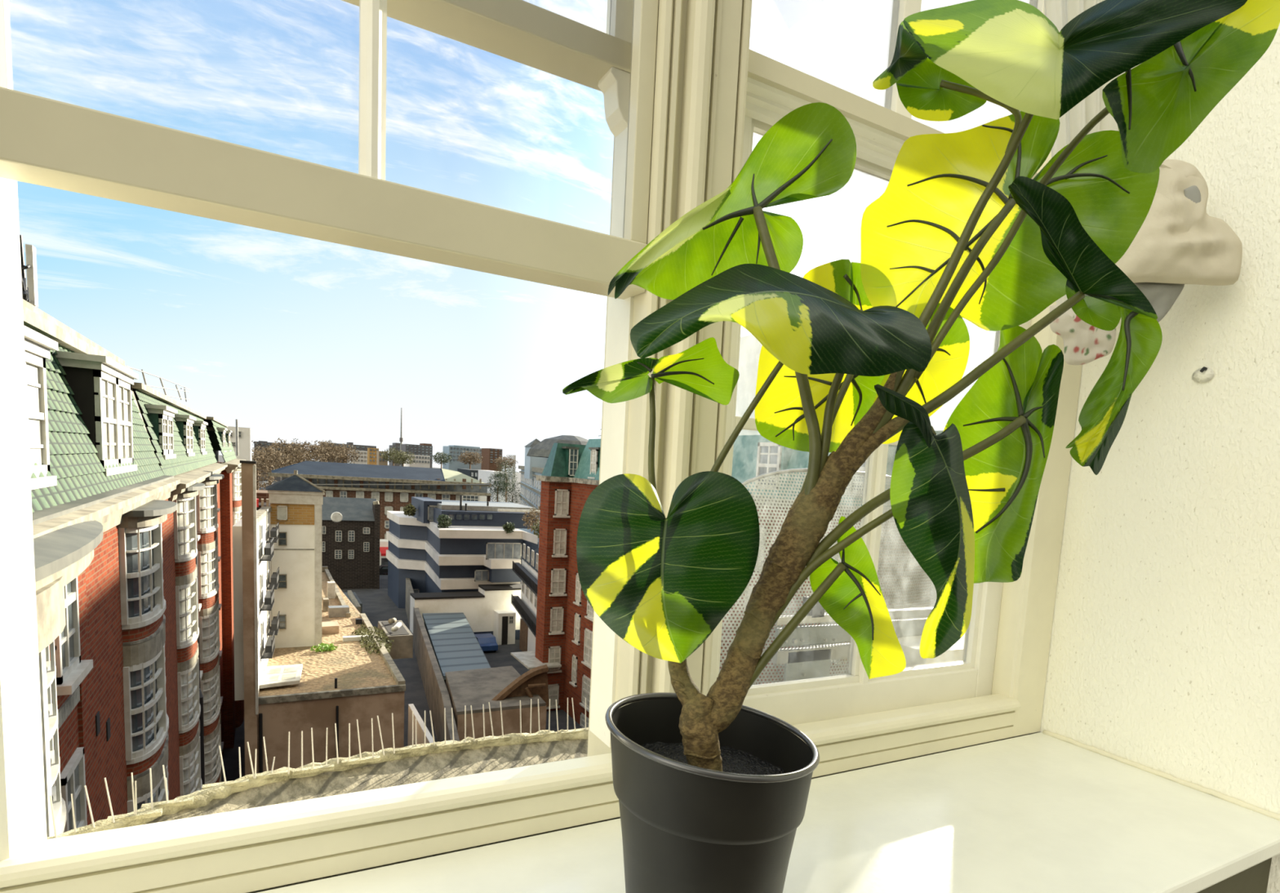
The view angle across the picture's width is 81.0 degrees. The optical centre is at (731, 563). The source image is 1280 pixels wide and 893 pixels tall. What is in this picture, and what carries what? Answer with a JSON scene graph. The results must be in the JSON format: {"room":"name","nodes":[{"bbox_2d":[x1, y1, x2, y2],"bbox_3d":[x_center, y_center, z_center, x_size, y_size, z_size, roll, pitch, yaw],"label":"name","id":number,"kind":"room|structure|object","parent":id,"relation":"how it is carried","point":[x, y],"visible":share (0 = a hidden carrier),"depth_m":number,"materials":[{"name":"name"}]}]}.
{"room":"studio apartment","nodes":[
{"label":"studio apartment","id":0,"kind":"room"},
{"bbox_2d":[246,733,1030,892],"bbox_3d":[-0.616,-0.205,1.076,3.301,3.320,0.210,-1,8,-32],"label":"wall","id":1,"kind":"structure","parent":0,"point":[451,851],"depth_m":1.23,"materials":[{"name":"paint"}]},
{"bbox_2d":[0,0,46,889],"bbox_3d":[-0.903,-0.544,0.811,0.138,1.984,0.183,-1,8,-32],"label":"trim","id":2,"kind":"structure","parent":1,"relation":"attached to","point":[22,787],"depth_m":0.92,"materials":[{"name":"white paint"}]},
{"bbox_2d":[0,0,658,747],"bbox_3d":[-0.513,-0.601,1.063,0.792,1.880,0.185,-1,8,-32],"label":"window","id":3,"kind":"structure","parent":1,"relation":"in","point":[46,142],"depth_m":1.04,"materials":[{"name":"paint"}]},
{"bbox_2d":[0,693,1021,892],"bbox_3d":[-0.398,0.391,1.291,2.489,0.115,0.235,-1,8,-32],"label":"trim","id":4,"kind":"structure","parent":1,"relation":"attached to","point":[244,851],"depth_m":1.10,"materials":[{"name":"beige paint"}]},
{"bbox_2d":[586,0,752,756],"bbox_3d":[-0.099,-0.549,1.294,0.154,1.984,0.217,-1,8,-32],"label":"trim","id":5,"kind":"structure","parent":1,"relation":"attached to","point":[703,46],"depth_m":1.21,"materials":[{"name":"paint"}]},
{"bbox_2d":[709,0,1044,724],"bbox_3d":[0.345,-0.589,1.583,0.906,1.915,0.150,-1,8,-32],"label":"window","id":6,"kind":"structure","parent":1,"relation":"in","point":[842,46],"depth_m":1.56,"materials":[{"name":"white paint"}]},
{"bbox_2d":[1029,23,1279,892],"bbox_3d":[1.575,-0.037,0.839,0.159,3.320,2.960,-1,8,-32],"label":"wall","id":7,"kind":"structure","parent":0,"point":[1164,651],"depth_m":1.60,"materials":[{"name":"paint"}]},
{"bbox_2d":[991,150,1082,736],"bbox_3d":[0.768,-0.559,1.859,0.115,1.984,0.181,-1,8,-32],"label":"trim","id":8,"kind":"structure","parent":7,"relation":"attached to","point":[1027,602],"depth_m":1.85,"materials":[{"name":"beige paint"}]},
{"bbox_2d":[1044,0,1242,364],"bbox_3d":[0.807,-0.830,1.503,0.423,0.854,0.196,9,8,37],"label":"wall sculpture","id":9,"kind":"object","parent":7,"relation":"hanging from","point":[1177,244],"visible":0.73,"depth_m":1.44,"materials":[{"name":"ceramic"}]},
{"bbox_2d":[1042,729,1279,820],"bbox_3d":[0.954,0.471,1.681,0.014,0.015,0.555,-1,8,-32],"label":"trim","id":10,"kind":"structure","parent":7,"relation":"attached to","point":[1197,787],"depth_m":1.65,"materials":[{"name":"beige paint"}]},
{"bbox_2d":[1191,366,1213,382],"bbox_3d":[1.003,-0.402,1.582,0.021,0.032,0.045,-1,8,-32],"label":"wall hook","id":11,"kind":"object","parent":7,"relation":"attached to","point":[1202,375],"visible":1,"depth_m":1.58,"materials":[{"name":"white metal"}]},
{"bbox_2d":[1196,857,1271,892],"bbox_3d":[-0.360,1.026,0.685,3.301,0.962,0.060,-1,8,-32],"label":"wall","id":12,"kind":"structure","parent":0,"point":[1255,879],"depth_m":1.44,"materials":[{"name":"paint"}]},
{"bbox_2d":[255,732,1279,892],"bbox_3d":[-0.443,0.504,0.809,3.300,0.034,0.584,-1,8,-32],"label":"windowsill","id":13,"kind":"structure","parent":12,"relation":"on","point":[1039,812],"depth_m":1.31,"materials":[{"name":"paint"}]},
{"bbox_2d":[562,0,1279,892],"bbox_3d":[0.169,-0.064,0.875,0.731,1.155,0.295,4,7,-1],"label":"potted plant","id":14,"kind":"object","parent":13,"relation":"on","point":[712,789],"visible":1,"depth_m":0.86,"materials":[{"name":"green plant"}]},
{"label":"outside","id":15,"kind":"structure","parent":0,"visible":0},
{"bbox_2d":[377,617,413,659],"bbox_3d":[-23.106,4.897,51.011,1.527,2.155,5.000,-1,8,-32],"label":"chimney","id":16,"kind":"object","parent":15,"point":[396,630],"visible":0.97,"depth_m":49.23,"materials":[{"name":"concrete"}]},
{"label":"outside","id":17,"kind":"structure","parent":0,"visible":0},
{"bbox_2d":[218,454,582,782],"bbox_3d":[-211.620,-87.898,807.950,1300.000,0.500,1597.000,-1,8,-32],"label":"ground","id":18,"kind":"structure","parent":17,"point":[377,606],"depth_m":69.90,"materials":[{"name":"grey asphalt"}]},
{"bbox_2d":[22,298,245,837],"bbox_3d":[-27.112,3.070,33.787,7.850,21.650,71.500,-1,8,-32],"label":"block","id":19,"kind":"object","parent":18,"relation":"on","point":[135,509],"visible":0.84,"depth_m":14.73,"materials":[{"name":"red brick"}]},
{"bbox_2d":[19,235,38,306],"bbox_3d":[-12.362,-5.024,12.961,0.175,1.393,1.299,-1,8,-32],"label":"antenna","id":20,"kind":"object","parent":19,"relation":"on","point":[29,291],"visible":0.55,"depth_m":13.29,"materials":[{"name":"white metal"}]},
{"bbox_2d":[126,365,190,401],"bbox_3d":[-26.713,-8.290,35.204,0.052,1.603,25.161,-1,8,-32],"label":"roof railing","id":21,"kind":"object","parent":19,"relation":"on","point":[141,371],"visible":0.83,"depth_m":34.05,"materials":[{"name":"grey metal"}]},
{"bbox_2d":[226,419,251,460],"bbox_3d":[-62.427,-6.707,94.291,2.540,22.547,10.104,-1,8,-32],"label":"house","id":22,"kind":"structure","parent":18,"relation":"on","point":[240,437],"depth_m":91.03,"materials":[{"name":"white concrete"}]},
{"bbox_2d":[240,460,258,775],"bbox_3d":[-22.571,4.663,34.862,0.623,18.822,0.900,-1,8,-32],"label":"building","id":23,"kind":"structure","parent":18,"relation":"on","point":[248,468],"depth_m":34.27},
{"bbox_2d":[256,489,270,510],"bbox_3d":[-42.900,1.222,68.251,1.667,15.334,10.500,-1,8,-32],"label":"terrace","id":24,"kind":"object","parent":18,"relation":"on","point":[262,496],"visible":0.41,"depth_m":67.39,"materials":[{"name":"brick"}]},
{"bbox_2d":[256,498,258,506],"bbox_3d":[-40.336,-5.155,63.202,0.182,0.652,1.000,-1,8,-32],"label":"chimney pot","id":25,"kind":"object","parent":24,"relation":"on","point":[257,500],"depth_m":62.79,"materials":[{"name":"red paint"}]},
{"bbox_2d":[251,440,282,490],"bbox_3d":[-102.250,-15.936,159.573,10.116,20.679,6.427,-1,8,-32],"label":"tree","id":26,"kind":"object","parent":18,"relation":"on","point":[263,460],"visible":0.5,"depth_m":159.41,"materials":[{"name":"brown plant"}]},
{"bbox_2d":[251,446,296,484],"bbox_3d":[-136.300,-24.782,220.014,12.936,19.907,7.538,-1,8,-32],"label":"tree","id":27,"kind":"object","parent":18,"relation":"on","point":[282,462],"visible":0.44,"depth_m":219.17,"materials":[{"name":"brown plant"}]},
{"bbox_2d":[253,440,302,480],"bbox_3d":[-273.671,-61.829,449.597,25.283,22.781,20.300,-1,8,-32],"label":"block","id":28,"kind":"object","parent":18,"relation":"on","point":[264,443],"visible":0.19,"depth_m":437.58,"materials":[{"name":"grey brick"}]},
{"bbox_2d":[259,437,313,466],"bbox_3d":[-162.387,-34.038,271.523,16.986,23.027,11.330,-1,8,-32],"label":"tree","id":29,"kind":"object","parent":18,"relation":"on","point":[286,447],"visible":0.54,"depth_m":270.38,"materials":[{"name":"brown plant"}]},
{"bbox_2d":[290,438,330,462],"bbox_3d":[-170.363,-37.951,298.091,16.921,23.626,10.840,-1,8,-32],"label":"tree","id":30,"kind":"object","parent":18,"relation":"on","point":[318,453],"visible":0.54,"depth_m":297.24,"materials":[{"name":"brown plant"}]},
{"bbox_2d":[310,440,347,462],"bbox_3d":[-176.405,-41.646,323.333,16.837,24.345,11.187,-1,8,-32],"label":"tree","id":31,"kind":"object","parent":18,"relation":"on","point":[335,449],"visible":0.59,"depth_m":322.22,"materials":[{"name":"brown plant"}]},
{"bbox_2d":[257,566,405,773],"bbox_3d":[-31.554,6.925,55.591,6.918,8.400,43.219,-1,8,-32],"label":"roofed building","id":32,"kind":"structure","parent":18,"relation":"on","point":[370,686],"depth_m":38.27,"materials":[{"name":"concrete"}]},
{"bbox_2d":[232,506,279,700],"bbox_3d":[-25.182,1.555,39.705,1.403,8.570,10.848,0,8,-29],"label":"white wing","id":33,"kind":"object","parent":32,"relation":"on","point":[267,584],"visible":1,"depth_m":36.92},
{"bbox_2d":[258,663,302,688],"bbox_3d":[-23.415,5.843,38.684,1.727,0.190,3.798,0,7,-28],"label":"skylight","id":34,"kind":"object","parent":32,"relation":"on","point":[288,674],"visible":0.94,"depth_m":38.33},
{"bbox_2d":[265,470,325,648],"bbox_3d":[-27.119,-0.409,46.220,3.096,10.711,3.996,-1,8,-32],"label":"tower","id":35,"kind":"structure","parent":32,"relation":"on","point":[295,502],"depth_m":44.91,"materials":[{"name":"beige concrete"}]},
{"bbox_2d":[310,642,337,652],"bbox_3d":[-24.635,5.132,44.940,1.465,0.646,0.888,-1,8,-32],"label":"clump","id":36,"kind":"object","parent":32,"relation":"on","point":[331,646],"visible":1,"depth_m":44.83,"materials":[{"name":"green plant"}]},
{"bbox_2d":[322,597,328,611],"bbox_3d":[-30.729,3.127,56.264,0.382,0.920,0.800,-1,8,-32],"label":"vent box","id":37,"kind":"object","parent":32,"relation":"on","point":[325,600],"visible":0.88,"depth_m":55.95,"materials":[{"name":"stone"}]},
{"bbox_2d":[321,621,338,634],"bbox_3d":[-27.012,4.317,49.830,1.121,0.520,1.600,-1,8,-32],"label":"roof hatch","id":38,"kind":"object","parent":32,"relation":"on","point":[329,627],"visible":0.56,"depth_m":49.30,"materials":[{"name":"beige"}]},
{"bbox_2d":[327,581,335,599],"bbox_3d":[-32.994,2.200,61.233,0.556,1.320,0.800,-1,8,-32],"label":"cabinet","id":39,"kind":"object","parent":32,"relation":"on","point":[331,584],"visible":0.89,"depth_m":60.91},
{"bbox_2d":[334,677,337,688],"bbox_3d":[-20.235,6.132,38.004,0.116,0.520,0.150,-1,8,-32],"label":"pipe","id":40,"kind":"object","parent":32,"relation":"on","point":[335,678],"visible":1,"depth_m":37.94,"materials":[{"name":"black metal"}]},
{"bbox_2d":[328,604,349,617],"bbox_3d":[-28.894,3.533,54.654,1.329,0.720,0.900,-1,8,-32],"label":"air conditioner","id":41,"kind":"object","parent":32,"relation":"on","point":[333,611],"visible":0.89,"depth_m":54.29,"materials":[{"name":"grey metal"}]},
{"bbox_2d":[342,635,370,641],"bbox_3d":[-24.213,4.836,48.004,1.627,0.270,0.500,-1,8,-32],"label":"duct","id":42,"kind":"object","parent":32,"relation":"on","point":[355,637],"visible":0.73,"depth_m":47.70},
{"bbox_2d":[355,618,362,624],"bbox_3d":[-26.379,4.112,52.593,0.406,0.370,0.300,-1,8,-32],"label":"pipe stub","id":43,"kind":"object","parent":32,"relation":"on","point":[357,621],"visible":1,"depth_m":52.48,"materials":[{"name":"black metal"}]},
{"bbox_2d":[351,621,394,654],"bbox_3d":[-23.538,4.816,48.659,2.258,0.760,9.192,-1,8,-32],"label":"weeds","id":44,"kind":"object","parent":32,"relation":"on","point":[384,639],"visible":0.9,"depth_m":47.69,"materials":[{"name":"green plant"}]},
{"bbox_2d":[331,444,362,463],"bbox_3d":[-175.006,-42.609,336.344,14.296,23.424,9.421,-1,8,-32],"label":"tree","id":45,"kind":"object","parent":18,"relation":"on","point":[354,453],"visible":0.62,"depth_m":335.10,"materials":[{"name":"brown plant"}]},
{"bbox_2d":[320,441,376,462],"bbox_3d":[-260.301,-69.061,504.488,32.344,26.127,20.300,-1,8,-32],"label":"block","id":46,"kind":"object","parent":18,"relation":"on","point":[360,447],"visible":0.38,"depth_m":496.87,"materials":[{"name":"grey brick"}]},
{"bbox_2d":[321,497,380,589],"bbox_3d":[-56.559,-3.214,109.523,7.640,12.846,11.627,-1,8,-32],"label":"building","id":47,"kind":"structure","parent":18,"relation":"on","point":[350,526],"depth_m":106.56,"materials":[{"name":"brick"}]},
{"bbox_2d":[343,591,362,613],"bbox_3d":[-45.476,5.336,86.633,3.554,2.600,8.000,-1,8,-32],"label":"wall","id":48,"kind":"structure","parent":18,"relation":"on","point":[353,593],"depth_m":86.38,"materials":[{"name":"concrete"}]},
{"bbox_2d":[347,590,360,613],"bbox_3d":[-43.245,5.460,85.075,0.395,3.000,11.000,-1,8,-32],"label":"wall","id":49,"kind":"structure","parent":18,"relation":"on","point":[354,601],"depth_m":83.70,"materials":[{"name":"concrete"}]},
{"bbox_2d":[347,449,367,464],"bbox_3d":[-199.796,-49.979,397.771,9.021,20.675,20.300,-1,8,-32],"label":"houses","id":50,"kind":"structure","parent":18,"relation":"on","point":[362,460],"depth_m":388.91},
{"bbox_2d":[367,448,378,464],"bbox_3d":[-179.839,-46.598,372.713,4.314,22.306,8.300,-1,8,-32],"label":"block","id":51,"kind":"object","parent":18,"relation":"on","point":[371,452],"visible":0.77,"depth_m":368.57,"materials":[{"name":"concrete"}]},
{"bbox_2d":[268,461,491,538],"bbox_3d":[-65.799,-9.680,139.633,36.004,17.529,19.620,-1,8,-32],"label":"building","id":52,"kind":"structure","parent":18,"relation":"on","point":[393,487],"depth_m":133.32,"materials":[{"name":"brick"}]},
{"bbox_2d":[376,450,387,465],"bbox_3d":[-170.383,-44.116,362.363,3.938,20.984,8.300,-1,8,-32],"label":"house","id":53,"kind":"structure","parent":18,"relation":"on","point":[380,460],"depth_m":358.45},
{"bbox_2d":[379,564,387,574],"bbox_3d":[-56.503,1.052,122.399,4.200,1.420,1.840,-1,8,-32],"label":"car","id":54,"kind":"object","parent":18,"relation":"on","point":[383,568],"visible":0.21,"depth_m":121.25,"materials":[{"name":"black metal"}]},
{"bbox_2d":[379,538,388,565],"bbox_3d":[-59.868,-1.583,129.513,3.252,4.571,7.000,-1,8,-32],"label":"shop","id":55,"kind":"structure","parent":18,"relation":"on","point":[384,543],"depth_m":128.50,"materials":[{"name":"red paint"}]},
{"bbox_2d":[380,447,404,466],"bbox_3d":[-161.820,-44.003,355.973,11.917,23.326,7.983,-1,8,-32],"label":"tree","id":56,"kind":"object","parent":18,"relation":"on","point":[391,453],"visible":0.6,"depth_m":353.50,"materials":[{"name":"green plant"}]},
{"bbox_2d":[388,442,399,466],"bbox_3d":[-251.013,-75.829,556.890,7.817,28.610,20.300,-1,8,-32],"label":"block","id":57,"kind":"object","parent":18,"relation":"on","point":[395,445],"visible":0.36,"depth_m":548.31,"materials":[{"name":"grey brick"}]},
{"bbox_2d":[399,408,403,466],"bbox_3d":[-239.535,-85.645,538.911,2.431,53.689,2.078,-1,8,-32],"label":"radio mast","id":58,"kind":"object","parent":18,"relation":"on","point":[401,439],"visible":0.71,"depth_m":537.44,"materials":[{"name":"grey metal"}]},
{"bbox_2d":[389,450,416,466],"bbox_3d":[-150.510,-40.631,339.887,11.356,21.801,7.015,-1,8,-32],"label":"tree","id":59,"kind":"object","parent":18,"relation":"on","point":[402,458],"visible":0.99,"depth_m":338.38,"materials":[{"name":"green plant"}]},
{"bbox_2d":[400,443,432,467],"bbox_3d":[-223.445,-70.813,527.337,17.482,29.010,20.300,-1,8,-32],"label":"block","id":60,"kind":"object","parent":18,"relation":"on","point":[423,449],"visible":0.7,"depth_m":519.00,"materials":[{"name":"grey concrete"}]},
{"bbox_2d":[404,454,430,467],"bbox_3d":[-168.928,-47.900,398.409,10.016,20.335,20.300,-1,8,-32],"label":"terrace","id":61,"kind":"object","parent":18,"relation":"on","point":[422,461],"visible":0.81,"depth_m":389.67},
{"bbox_2d":[408,703,433,746],"bbox_3d":[-18.999,11.589,45.871,0.300,3.000,10.000,-1,8,-32],"label":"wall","id":62,"kind":"structure","parent":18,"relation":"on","point":[420,723],"depth_m":47.31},
{"bbox_2d":[405,577,459,742],"bbox_3d":[-31.442,6.951,74.459,8.631,4.000,75.073,-1,8,-32],"label":"wall","id":63,"kind":"structure","parent":18,"relation":"on","point":[437,694],"depth_m":57.05,"materials":[{"name":"concrete"}]},
{"bbox_2d":[430,451,453,468],"bbox_3d":[-157.935,-49.380,404.745,11.941,23.203,8.313,-1,8,-32],"label":"tree","id":64,"kind":"object","parent":18,"relation":"on","point":[441,459],"visible":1,"depth_m":403.41,"materials":[{"name":"green plant"}]},
{"bbox_2d":[422,612,490,684],"bbox_3d":[-24.553,8.511,66.172,4.120,3.700,23.984,0,7,-26],"label":"roof","id":65,"kind":"object","parent":18,"relation":"on","point":[455,646],"visible":0.57,"depth_m":64.24,"materials":[{"name":"metal"}]},
{"bbox_2d":[442,444,481,471],"bbox_3d":[-174.608,-62.653,487.803,24.642,28.189,20.300,-1,8,-32],"label":"glass block","id":66,"kind":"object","parent":18,"relation":"on","point":[453,451],"visible":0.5,"depth_m":476.38,"materials":[{"name":"glass"}]},
{"bbox_2d":[386,496,540,608],"bbox_3d":[-32.803,-0.448,93.081,15.019,14.390,33.000,-1,8,-32],"label":"apartment","id":67,"kind":"structure","parent":18,"relation":"on","point":[476,549],"depth_m":87.16,"materials":[{"name":"white concrete"}]},
{"bbox_2d":[403,502,417,515],"bbox_3d":[-39.734,-6.665,91.919,1.756,1.662,1.426,-1,8,-32],"label":"shrub","id":68,"kind":"object","parent":67,"relation":"on","point":[410,510],"visible":1,"depth_m":91.70,"materials":[{"name":"green plant"}]},
{"bbox_2d":[436,514,452,528],"bbox_3d":[-31.970,-4.628,82.801,1.690,1.721,1.385,-1,8,-32],"label":"shrub","id":69,"kind":"object","parent":67,"relation":"on","point":[442,522],"visible":0.98,"depth_m":82.52,"materials":[{"name":"green plant"}]},
{"bbox_2d":[459,495,462,510],"bbox_3d":[-32.171,-6.705,88.327,0.240,2.800,0.240,-1,8,-32],"label":"flue pipe","id":70,"kind":"object","parent":67,"relation":"on","point":[460,496],"visible":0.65,"depth_m":88.19,"materials":[{"name":"black metal"}]},
{"bbox_2d":[502,521,515,533],"bbox_3d":[-25.263,-4.009,84.147,1.463,1.457,1.151,-1,8,-32],"label":"shrub","id":71,"kind":"object","parent":67,"relation":"on","point":[508,526],"visible":1,"depth_m":83.93,"materials":[{"name":"green plant"}]},
{"bbox_2d":[521,506,539,531],"bbox_3d":[-22.768,-5.048,84.995,2.591,2.870,2.078,-1,8,-32],"label":"shrub","id":72,"kind":"object","parent":67,"relation":"on","point":[531,513],"visible":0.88,"depth_m":84.62,"materials":[{"name":"brown plant"}]},
{"bbox_2d":[531,520,539,537],"bbox_3d":[-21.462,-3.902,83.556,2.176,2.257,1.640,-1,8,-32],"label":"shrub","id":73,"kind":"object","parent":67,"relation":"on","point":[534,527],"visible":0.3,"depth_m":83.23,"materials":[{"name":"green plant"}]},
{"bbox_2d":[409,583,521,639],"bbox_3d":[-28.330,5.452,81.152,12.138,5.820,2.900,-1,8,-32],"label":"building","id":74,"kind":"structure","parent":18,"relation":"on","point":[478,606],"depth_m":80.20,"materials":[{"name":"white paint"}]},
{"bbox_2d":[457,468,479,479],"bbox_3d":[-90.280,-24.726,260.845,7.389,16.212,20.300,-1,8,-32],"label":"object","id":75,"kind":"object","parent":18,"relation":"on","point":[473,473],"visible":0.16,"depth_m":251.28,"materials":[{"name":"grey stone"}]},
{"bbox_2d":[455,449,483,469],"bbox_3d":[-118.530,-39.143,336.365,11.731,23.737,7.547,-1,8,-32],"label":"tree","id":76,"kind":"object","parent":18,"relation":"on","point":[470,456],"visible":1,"depth_m":334.52,"materials":[{"name":"brown plant"}]},
{"bbox_2d":[475,633,497,651],"bbox_3d":[-25.839,8.244,77.617,1.840,1.420,4.200,-1,8,-32],"label":"car","id":77,"kind":"object","parent":18,"relation":"on","point":[487,642],"visible":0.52,"depth_m":76.36,"materials":[{"name":"blue paint"}]},
{"bbox_2d":[480,448,502,471],"bbox_3d":[-151.045,-58.368,467.532,7.753,27.380,20.300,-1,8,-32],"label":"block","id":78,"kind":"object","parent":18,"relation":"on","point":[488,455],"visible":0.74,"depth_m":459.03,"materials":[{"name":"brick"}]},
{"bbox_2d":[477,470,505,502],"bbox_3d":[-75.974,-20.913,234.691,3.448,16.521,20.300,-1,8,-32],"label":"building","id":79,"kind":"structure","parent":18,"relation":"on","point":[484,475],"depth_m":227.62,"materials":[{"name":"white"}]},
{"bbox_2d":[445,666,546,741],"bbox_3d":[-16.680,10.510,50.773,5.978,4.300,9.512,-1,8,-32],"label":"outbuilding","id":80,"kind":"structure","parent":18,"relation":"on","point":[475,688],"depth_m":47.57,"materials":[{"name":"concrete"}]},
{"bbox_2d":[487,468,511,502],"bbox_3d":[-58.871,-15.052,187.023,6.834,18.103,3.858,-1,8,-32],"label":"tree","id":81,"kind":"object","parent":18,"relation":"on","point":[498,475],"visible":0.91,"depth_m":186.30,"materials":[{"name":"green plant"}]},
{"bbox_2d":[493,609,515,644],"bbox_3d":[-24.682,6.935,80.804,1.846,3.425,2.120,-1,8,-32],"label":"porch","id":82,"kind":"object","parent":18,"relation":"on","point":[504,620],"visible":0.98,"depth_m":80.02,"materials":[{"name":"white paint"}]},
{"bbox_2d":[493,454,518,497],"bbox_3d":[-126.184,-48.763,413.578,14.161,23.980,8.513,-1,8,-32],"label":"tree","id":83,"kind":"object","parent":18,"relation":"on","point":[504,460],"visible":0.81,"depth_m":411.82,"materials":[{"name":"brown plant"}]},
{"bbox_2d":[494,457,518,502],"bbox_3d":[-65.910,-20.504,217.398,6.760,20.990,4.278,-1,8,-32],"label":"tree","id":84,"kind":"object","parent":18,"relation":"on","point":[508,474],"visible":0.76,"depth_m":216.83,"materials":[{"name":"green plant"}]},
{"bbox_2d":[508,454,515,479],"bbox_3d":[-265.542,-116.649,898.821,3.051,28.623,20.000,-1,8,-32],"label":"tower","id":85,"kind":"structure","parent":18,"relation":"on","point":[513,457],"depth_m":891.74,"materials":[{"name":"white concrete"}]},
{"bbox_2d":[502,479,522,504],"bbox_3d":[-50.632,-11.731,171.204,4.703,16.225,2.826,-1,8,-32],"label":"tree","id":86,"kind":"object","parent":18,"relation":"on","point":[513,486],"visible":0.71,"depth_m":170.65,"materials":[{"name":"green plant"}]},
{"bbox_2d":[519,618,528,651],"bbox_3d":[-20.386,7.968,75.283,0.299,3.200,8.034,0,8,-29],"label":"fence","id":87,"kind":"object","parent":18,"relation":"on","point":[523,627],"visible":0.36,"depth_m":77.14,"materials":[{"name":"brown wood"}]},
{"bbox_2d":[511,543,538,651],"bbox_3d":[-16.204,4.109,74.010,8.914,11.678,19.234,1,7,-24],"label":"terrace","id":88,"kind":"object","parent":18,"relation":"on","point":[526,606],"visible":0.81,"depth_m":73.56,"materials":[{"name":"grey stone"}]},
{"bbox_2d":[518,435,588,542],"bbox_3d":[-35.180,-15.454,172.963,50.559,25.166,98.613,-1,8,-32],"label":"mansion","id":89,"kind":"structure","parent":18,"relation":"on","point":[537,452],"depth_m":162.75,"materials":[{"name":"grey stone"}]},
{"bbox_2d":[535,334,866,728],"bbox_3d":[2.775,0.707,43.713,14.916,29.755,46.300,-1,8,-32],"label":"brick block","id":90,"kind":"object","parent":18,"relation":"on","point":[570,474],"visible":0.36,"depth_m":57.20,"materials":[{"name":"brick"}]},
{"bbox_2d":[491,650,561,706],"bbox_3d":[-14.820,7.387,55.085,4.220,3.005,15.051,2,7,-11],"label":"gable","id":91,"kind":"object","parent":90,"relation":"attached to","point":[535,681],"visible":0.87,"depth_m":49.18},
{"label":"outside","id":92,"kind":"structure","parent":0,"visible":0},
{"bbox_2d":[46,728,588,839],"bbox_3d":[-0.342,0.730,1.854,2.097,0.542,0.542,-1,8,-32],"label":"ledge","id":93,"kind":"structure","parent":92,"point":[393,769],"depth_m":1.69,"materials":[{"name":"stone"}]},
{"bbox_2d":[49,697,588,837],"bbox_3d":[-0.815,0.411,1.686,1.078,0.098,0.130,-2,9,-41],"label":"spikes","id":94,"kind":"object","parent":93,"relation":"on","point":[168,803],"visible":0.98,"depth_m":1.64,"materials":[{"name":"metal"}]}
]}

